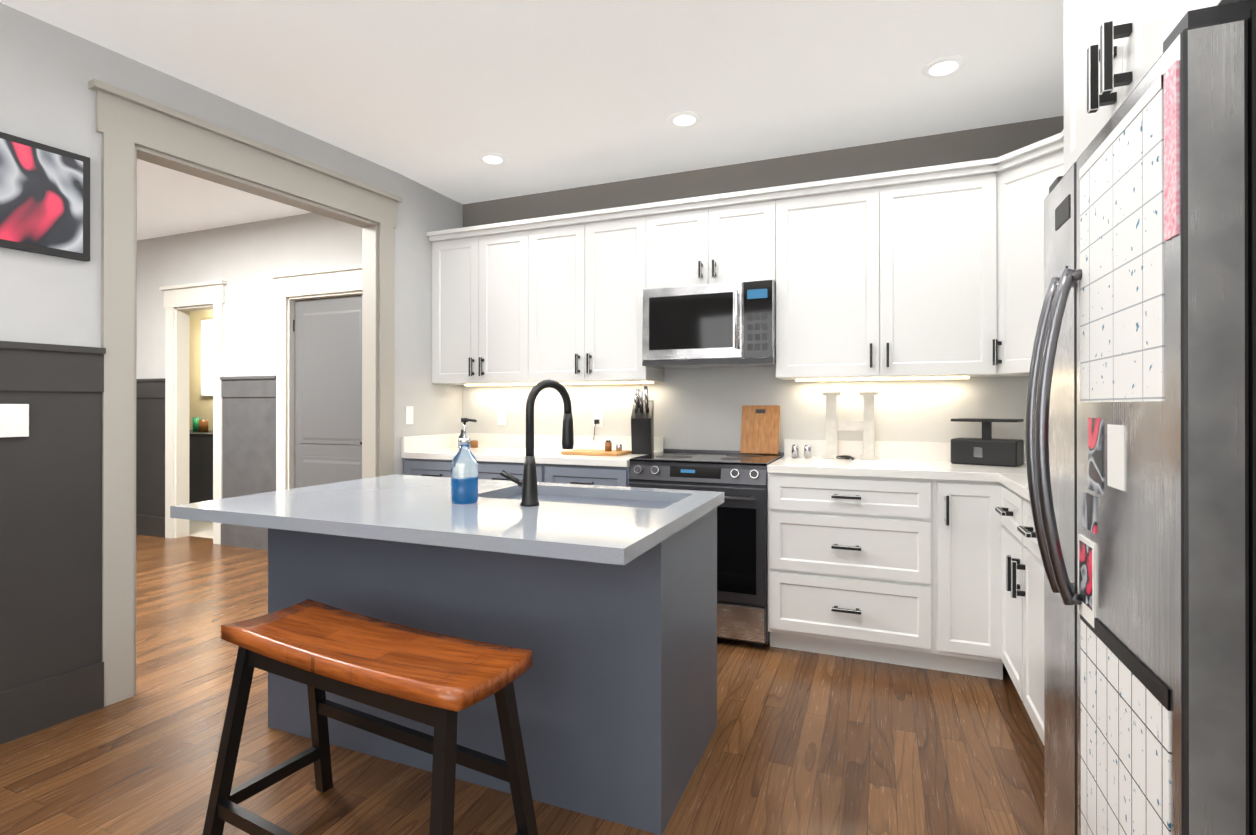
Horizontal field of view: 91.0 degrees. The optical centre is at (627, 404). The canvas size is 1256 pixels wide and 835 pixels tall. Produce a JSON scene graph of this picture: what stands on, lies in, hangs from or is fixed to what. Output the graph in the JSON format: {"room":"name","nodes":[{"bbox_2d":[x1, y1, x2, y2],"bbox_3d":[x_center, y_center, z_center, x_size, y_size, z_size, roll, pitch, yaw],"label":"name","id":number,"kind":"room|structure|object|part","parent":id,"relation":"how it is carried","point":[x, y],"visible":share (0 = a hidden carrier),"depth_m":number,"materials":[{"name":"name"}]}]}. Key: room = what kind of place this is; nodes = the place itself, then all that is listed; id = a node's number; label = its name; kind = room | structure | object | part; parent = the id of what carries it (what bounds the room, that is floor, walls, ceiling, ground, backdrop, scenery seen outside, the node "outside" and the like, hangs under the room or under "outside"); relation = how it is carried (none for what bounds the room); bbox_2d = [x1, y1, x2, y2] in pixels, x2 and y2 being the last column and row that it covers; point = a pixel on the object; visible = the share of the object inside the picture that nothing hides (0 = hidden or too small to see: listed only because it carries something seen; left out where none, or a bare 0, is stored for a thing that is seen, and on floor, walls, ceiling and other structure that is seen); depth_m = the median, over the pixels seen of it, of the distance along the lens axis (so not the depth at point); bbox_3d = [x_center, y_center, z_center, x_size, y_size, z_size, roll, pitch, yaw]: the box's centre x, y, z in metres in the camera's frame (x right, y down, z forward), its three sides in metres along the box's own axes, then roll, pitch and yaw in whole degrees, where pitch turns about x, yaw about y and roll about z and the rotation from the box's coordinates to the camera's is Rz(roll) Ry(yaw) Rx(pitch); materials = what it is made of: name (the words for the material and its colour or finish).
{"room":"kitchen","nodes":[
{"label":"kitchen","id":0,"kind":"room"},
{"bbox_2d":[0,3,395,473],"bbox_3d":[-2.745,-0.213,1.700,0.120,2.960,5.220,0,0,27],"label":"wall","id":1,"kind":"structure","parent":0,"point":[48,71],"depth_m":2.51,"materials":[{"name":"grey paint"}]},
{"bbox_2d":[0,404,28,437],"bbox_3d":[-2.332,0.060,2.313,0.010,0.125,0.130,0,0,27],"label":"switch plate","id":2,"kind":"object","parent":1,"relation":"attached to","point":[14,420],"visible":1,"depth_m":2.33,"materials":[{"name":"white plastic"}]},
{"bbox_2d":[0,132,89,261],"bbox_3d":[-2.364,-0.805,2.281,0.032,0.425,0.600,0,0,27],"label":"framed art","id":3,"kind":"object","parent":1,"relation":"attached to","point":[44,199],"visible":0.9,"depth_m":2.41,"materials":[{"name":"black paper"}]},
{"bbox_2d":[0,341,105,744],"bbox_3d":[-3.030,0.513,0.962,0.040,1.505,3.650,0,0,27],"label":"wainscoting","id":4,"kind":"structure","parent":1,"relation":"attached to","point":[51,668],"depth_m":2.44,"materials":[{"name":"grey wood"}]},
{"bbox_2d":[88,78,402,706],"bbox_3d":[-1.923,-0.035,3.312,0.220,2.610,1.630,0,0,27],"label":"door frame","id":5,"kind":"structure","parent":1,"relation":"attached to","point":[131,128],"depth_m":2.71,"materials":[{"name":"grey wood"}]},
{"bbox_2d":[189,309,212,429],"bbox_3d":[-4.334,-0.112,7.545,4.000,2.780,0.100,0,0,22],"label":"wall","id":6,"kind":"structure","parent":0,"point":[200,406],"depth_m":7.97,"materials":[{"name":"beige paint"}]},
{"bbox_2d":[201,319,212,395],"bbox_3d":[-5.052,-0.597,7.836,0.870,0.970,0.160,0,0,22],"label":"laundry window","id":7,"kind":"structure","parent":6,"relation":"in","point":[204,323],"depth_m":7.92,"materials":[{"name":"white"}]},
{"bbox_2d":[395,172,462,474],"bbox_3d":[-1.431,-0.208,4.345,0.120,2.960,0.700,0,0,22],"label":"wall","id":8,"kind":"structure","parent":0,"point":[422,210],"depth_m":4.20,"materials":[{"name":"grey paint"}]},
{"bbox_2d":[406,406,412,423],"bbox_3d":[-1.455,0.071,4.111,0.010,0.120,0.070,0,0,22],"label":"light switch","id":9,"kind":"object","parent":8,"relation":"attached to","point":[409,414],"visible":1,"depth_m":4.11,"materials":[{"name":"white plastic"}]},
{"bbox_2d":[0,520,1044,834],"bbox_3d":[-2.811,1.300,3.142,10.120,0.060,7.320,0,0,22],"label":"floor","id":10,"kind":"structure","parent":0,"point":[810,744],"depth_m":2.22,"materials":[{"name":"brown wood"}]},
{"bbox_2d":[189,438,212,502],"bbox_3d":[-5.183,0.818,7.444,1.900,0.920,0.680,0,0,22],"label":"laundry cabinet","id":11,"kind":"object","parent":10,"relation":"on","point":[200,462],"depth_m":6.92,"materials":[{"name":"grey wood"}]},
{"bbox_2d":[189,430,212,437],"bbox_3d":[-5.186,0.343,7.436,1.940,0.030,0.720,0,0,22],"label":"countertop","id":12,"kind":"structure","parent":11,"relation":"on","point":[192,433],"depth_m":6.97,"materials":[{"name":"grey stone"}]},
{"bbox_2d":[202,599,537,834],"bbox_3d":[-0.707,0.949,1.677,0.900,0.635,0.396,0,0,28],"label":"stool","id":13,"kind":"object","parent":10,"relation":"on","point":[437,681],"visible":1,"depth_m":1.64,"materials":[{"name":"brown wood"}]},
{"bbox_2d":[404,458,543,481],"bbox_3d":[-0.872,0.811,4.149,1.058,0.920,0.638,0,0,22],"label":"base cabinet","id":14,"kind":"object","parent":10,"relation":"on","point":[416,467],"depth_m":3.83,"materials":[{"name":"grey wood"}]},
{"bbox_2d":[401,433,663,466],"bbox_3d":[-0.625,0.281,4.044,1.596,0.140,0.648,0,0,22],"label":"countertop","id":15,"kind":"structure","parent":14,"relation":"on","point":[511,448],"depth_m":4.14,"materials":[{"name":"white stone"}]},
{"bbox_2d":[458,429,477,447],"bbox_3d":[-1.156,0.245,4.457,0.130,0.132,0.098,0,0,22],"label":"soap dispenser","id":16,"kind":"object","parent":15,"relation":"on","point":[473,443],"visible":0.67,"depth_m":4.44,"materials":[{"name":"plastic"}]},
{"bbox_2d":[561,440,631,455],"bbox_3d":[-0.196,0.267,3.877,0.380,0.085,0.240,0,0,22],"label":"cutting board","id":17,"kind":"object","parent":15,"relation":"on","point":[609,451],"visible":0.96,"depth_m":3.83,"materials":[{"name":"brown wood"}]},
{"bbox_2d":[631,386,653,453],"bbox_3d":[0.091,0.097,3.897,0.125,0.426,0.245,0,0,7],"label":"knife block","id":18,"kind":"object","parent":15,"relation":"on","point":[642,428],"visible":0.98,"depth_m":3.83,"materials":[{"name":"black plastic"}]},
{"bbox_2d":[268,510,716,834],"bbox_3d":[-0.533,0.828,2.432,1.637,0.880,0.690,0,0,22],"label":"kitchen island","id":19,"kind":"object","parent":10,"relation":"on","point":[600,601],"depth_m":1.98,"materials":[{"name":"grey wood"}]},
{"bbox_2d":[170,486,689,565],"bbox_3d":[-0.681,0.367,2.062,1.680,0.040,0.570,0,0,22],"label":"island countertop","id":20,"kind":"structure","parent":19,"relation":"on","point":[564,531],"depth_m":1.90,"materials":[{"name":"white stone"}]},
{"bbox_2d":[451,418,477,503],"bbox_3d":[-0.578,0.198,2.198,0.103,0.300,0.094,0,0,22],"label":"soap bottle","id":21,"kind":"object","parent":20,"relation":"on","point":[464,477],"visible":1,"depth_m":2.17,"materials":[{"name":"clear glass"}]},
{"bbox_2d":[322,474,723,525],"bbox_3d":[-0.485,0.368,2.548,1.680,0.040,0.480,0,0,22],"label":"island countertop","id":22,"kind":"structure","parent":19,"relation":"on","point":[699,503],"depth_m":2.56,"materials":[{"name":"white stone"}]},
{"bbox_2d":[500,379,573,506],"bbox_3d":[-0.331,0.129,2.213,0.210,0.437,0.219,0,0,22],"label":"faucet","id":23,"kind":"object","parent":22,"relation":"on","point":[527,484],"visible":1,"depth_m":2.13,"materials":[{"name":"black metal"}]},
{"bbox_2d":[494,490,677,509],"bbox_3d":[-0.177,0.498,2.375,0.804,0.244,0.414,0,0,22],"label":"sink","id":24,"kind":"object","parent":22,"relation":"in","point":[543,495],"depth_m":2.52,"materials":[{"name":"grey metal"}]},
{"bbox_2d":[544,464,629,486],"bbox_3d":[-0.131,0.811,3.849,0.540,0.920,0.638,0,0,22],"label":"base cabinet","id":25,"kind":"object","parent":10,"relation":"on","point":[585,475],"depth_m":3.55,"materials":[{"name":"grey wood"}]},
{"bbox_2d":[629,449,783,647],"bbox_3d":[0.461,0.779,3.568,0.762,0.982,0.715,0,0,22],"label":"range","id":26,"kind":"object","parent":10,"relation":"on","point":[739,479],"visible":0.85,"depth_m":3.22,"materials":[{"name":"silver metal"}]},
{"bbox_2d":[740,405,779,454],"bbox_3d":[0.807,0.153,3.772,0.230,0.295,0.076,0,0,22],"label":"cutting board","id":27,"kind":"object","parent":26,"relation":"on","point":[760,424],"visible":1,"depth_m":3.76,"materials":[{"name":"brown wood"}]},
{"bbox_2d":[768,473,939,670],"bbox_3d":[1.190,0.810,3.315,0.770,0.920,0.638,0,0,22],"label":"base cabinet","id":28,"kind":"object","parent":10,"relation":"on","point":[854,561],"depth_m":3.01,"materials":[{"name":"white wood"}]},
{"bbox_2d":[767,439,990,481],"bbox_3d":[1.305,0.280,3.263,1.020,0.140,0.651,0,0,22],"label":"countertop","id":29,"kind":"structure","parent":28,"relation":"on","point":[916,460],"depth_m":3.24,"materials":[{"name":"white stone"}]},
{"bbox_2d":[792,444,798,457],"bbox_3d":[0.975,0.270,3.598,0.040,0.078,0.039,0,0,22],"label":"shaker","id":30,"kind":"object","parent":29,"relation":"on","point":[795,451],"depth_m":3.58,"materials":[{"name":"silver metal"}]},
{"bbox_2d":[804,445,810,457],"bbox_3d":[1.040,0.270,3.572,0.040,0.078,0.039,0,0,22],"label":"shaker","id":31,"kind":"object","parent":29,"relation":"on","point":[807,448],"depth_m":3.56,"materials":[{"name":"silver metal"}]},
{"bbox_2d":[822,392,877,459],"bbox_3d":[1.253,0.119,3.487,0.300,0.380,0.148,0,0,22],"label":"decor","id":32,"kind":"object","parent":29,"relation":"on","point":[866,425],"visible":1,"depth_m":3.50,"materials":[{"name":"white plastic"}]},
{"bbox_2d":[951,418,1023,466],"bbox_3d":[1.858,0.191,3.197,0.300,0.235,0.182,0,0,42],"label":"kitchen scale","id":33,"kind":"object","parent":29,"relation":"on","point":[987,449],"visible":1,"depth_m":3.13,"materials":[{"name":"black plastic"}]},
{"bbox_2d":[940,480,995,678],"bbox_3d":[1.681,0.809,3.117,0.290,0.920,0.638,0,0,22],"label":"base cabinet","id":34,"kind":"object","parent":10,"relation":"on","point":[943,575],"depth_m":2.83,"materials":[{"name":"white wood"}]},
{"bbox_2d":[996,482,1043,744],"bbox_3d":[1.811,0.808,2.253,0.638,0.920,0.907,0,0,22],"label":"base cabinet","id":35,"kind":"object","parent":10,"relation":"on","point":[1019,564],"depth_m":2.38,"materials":[{"name":"white wood"}]},
{"bbox_2d":[991,444,1029,500],"bbox_3d":[1.832,0.278,2.329,0.656,0.140,1.988,0,0,22],"label":"countertop","id":36,"kind":"structure","parent":35,"relation":"on","point":[1014,478],"depth_m":2.68,"materials":[{"name":"white stone"}]},
{"bbox_2d":[1025,0,1255,834],"bbox_3d":[1.203,0.363,1.068,0.821,1.805,0.760,0,0,22],"label":"fridge","id":37,"kind":"object","parent":10,"relation":"on","point":[1140,432],"visible":1,"depth_m":0.92,"materials":[{"name":"silver metal"}]},
{"bbox_2d":[0,0,1063,239],"bbox_3d":[-2.811,-1.601,3.147,10.120,0.180,7.320,0,0,22],"label":"ceiling","id":38,"kind":"structure","parent":0,"point":[440,96],"depth_m":2.84,"materials":[{"name":"white paint"}]},
{"bbox_2d":[478,152,506,164],"bbox_3d":[-0.830,-1.503,3.781,0.179,0.012,0.179,0,0,16],"label":"recessed light","id":39,"kind":"object","parent":38,"relation":"in","point":[488,157],"depth_m":3.75,"materials":[{"name":"white paint"}]},
{"bbox_2d":[667,111,700,126],"bbox_3d":[0.298,-1.504,3.260,0.179,0.012,0.179,0,0,16],"label":"recessed light","id":40,"kind":"object","parent":38,"relation":"in","point":[681,118],"depth_m":3.24,"materials":[{"name":"white paint"}]},
{"bbox_2d":[921,55,965,77],"bbox_3d":[1.410,-1.505,2.757,0.179,0.012,0.179,0,0,16],"label":"recessed light","id":41,"kind":"object","parent":38,"relation":"in","point":[943,66],"depth_m":2.74,"materials":[{"name":"white paint"}]},
{"bbox_2d":[136,213,1028,451],"bbox_3d":[-1.500,-0.207,4.815,8.940,2.960,0.120,0,0,22],"label":"wall","id":42,"kind":"structure","parent":0,"point":[697,409],"depth_m":4.27,"materials":[{"name":"paint"}]},
{"bbox_2d":[159,264,361,544],"bbox_3d":[-3.192,0.074,5.471,2.720,2.400,0.170,0,0,22],"label":"door frame","id":43,"kind":"structure","parent":42,"relation":"attached to","point":[181,301],"depth_m":5.64,"materials":[{"name":"white wood"}]},
{"bbox_2d":[293,295,361,487],"bbox_3d":[-2.499,0.181,5.221,0.898,2.165,0.125,0,0,22],"label":"hall door","id":44,"kind":"structure","parent":42,"relation":"in","point":[328,391],"depth_m":5.21,"materials":[{"name":"grey wood"}]},
{"bbox_2d":[427,220,538,384],"bbox_3d":[-0.958,-0.671,4.312,0.778,1.045,0.403,0,0,22],"label":"upper cabinet","id":45,"kind":"object","parent":42,"relation":"attached to","point":[479,304],"visible":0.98,"depth_m":4.16,"materials":[{"name":"white wood"}]},
{"bbox_2d":[465,381,653,385],"bbox_3d":[-0.513,-0.142,4.254,1.450,0.012,0.040,0,0,22],"label":"under-cabinet light strip","id":46,"kind":"object","parent":45,"relation":"attached to","point":[649,382],"depth_m":4.20,"materials":[{"name":"white plastic"}]},
{"bbox_2d":[498,409,505,424],"bbox_3d":[-0.921,0.092,4.512,0.072,0.120,0.006,0,0,22],"label":"electrical outlet plate","id":47,"kind":"object","parent":42,"relation":"attached to","point":[501,412],"depth_m":4.51,"materials":[{"name":"white plastic"}]},
{"bbox_2d":[524,204,663,382],"bbox_3d":[-0.217,-0.671,4.013,0.820,1.045,0.403,0,0,22],"label":"upper cabinet","id":48,"kind":"object","parent":42,"relation":"attached to","point":[586,277],"visible":0.92,"depth_m":3.87,"materials":[{"name":"white wood"}]},
{"bbox_2d":[593,409,602,439],"bbox_3d":[-0.193,0.135,4.193,0.067,0.203,0.052,0,0,22],"label":"electrical outlet plate","id":49,"kind":"object","parent":42,"relation":"attached to","point":[597,417],"depth_m":4.21,"materials":[{"name":"white plastic"}]},
{"bbox_2d":[643,187,775,288],"bbox_3d":[0.520,-0.942,3.716,0.770,0.505,0.403,0,0,22],"label":"upper cabinet","id":50,"kind":"object","parent":42,"relation":"attached to","point":[719,238],"visible":0.92,"depth_m":3.56,"materials":[{"name":"white wood"}]},
{"bbox_2d":[642,279,775,369],"bbox_3d":[0.508,-0.457,3.685,0.764,0.455,0.467,0,0,22],"label":"over-the-range microwave","id":51,"kind":"object","parent":50,"relation":"attached to","point":[720,325],"visible":1,"depth_m":3.50,"materials":[{"name":"silver metal"}]},
{"bbox_2d":[774,165,989,380],"bbox_3d":[1.383,-0.654,3.397,1.070,1.033,0.348,0,0,22],"label":"upper cabinet","id":52,"kind":"object","parent":42,"relation":"attached to","point":[934,271],"depth_m":3.22,"materials":[{"name":"white wood"}]},
{"bbox_3d":[1.411,-0.144,3.477,0.900,0.012,0.040,0,0,22],"label":"under-cabinet light strip","id":53,"kind":"part","parent":52,"relation":"part of","materials":[{"name":"white plastic"}]},
{"bbox_2d":[1002,373,1028,376],"bbox_3d":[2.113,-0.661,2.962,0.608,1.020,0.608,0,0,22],"label":"under-cabinet light","id":54,"kind":"object","parent":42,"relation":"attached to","point":[1003,374],"depth_m":3.09,"materials":[{"name":"white plastic"}]},
{"bbox_2d":[990,133,1063,376],"bbox_3d":[1.906,-0.662,2.874,0.317,1.019,0.317,0,0,22],"label":"upper cabinet","id":55,"kind":"object","parent":42,"relation":"attached to","point":[1021,179],"depth_m":2.95,"materials":[{"name":"white wood"}]},
{"bbox_2d":[463,116,1063,226],"bbox_3d":[0.111,-1.321,2.597,4.048,0.379,2.790,0,0,22],"label":"wall","id":56,"kind":"structure","parent":0,"point":[958,146],"depth_m":3.77,"materials":[{"name":"grey paint"}]},
{"bbox_3d":[-6.645,-0.209,3.852,0.120,2.960,5.520,0,0,22],"label":"wall","id":57,"kind":"structure","parent":0,"visible":0},
{"bbox_2d":[136,378,164,537],"bbox_3d":[-4.984,0.513,6.135,1.190,1.525,0.040,0,0,22],"label":"wainscoting","id":58,"kind":"structure","parent":57,"relation":"attached to","point":[150,393],"depth_m":6.00,"materials":[{"name":"wood"}]},
{"bbox_2d":[219,376,275,550],"bbox_3d":[-3.375,0.511,5.485,0.700,1.525,0.040,0,0,22],"label":"wainscoting","id":59,"kind":"structure","parent":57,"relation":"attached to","point":[248,435],"depth_m":5.49,"materials":[{"name":"wood"}]},
{"bbox_3d":[1.532,-0.215,0.548,0.120,2.960,5.520,0,0,22],"label":"wall","id":60,"kind":"structure","parent":0,"visible":0},
{"bbox_2d":[1063,0,1243,174],"bbox_3d":[1.253,-0.875,1.056,0.773,0.650,0.810,0,0,22],"label":"upper cabinet","id":61,"kind":"object","parent":60,"relation":"attached to","point":[1113,51],"visible":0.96,"depth_m":1.22,"materials":[{"name":"white"}]}
]}

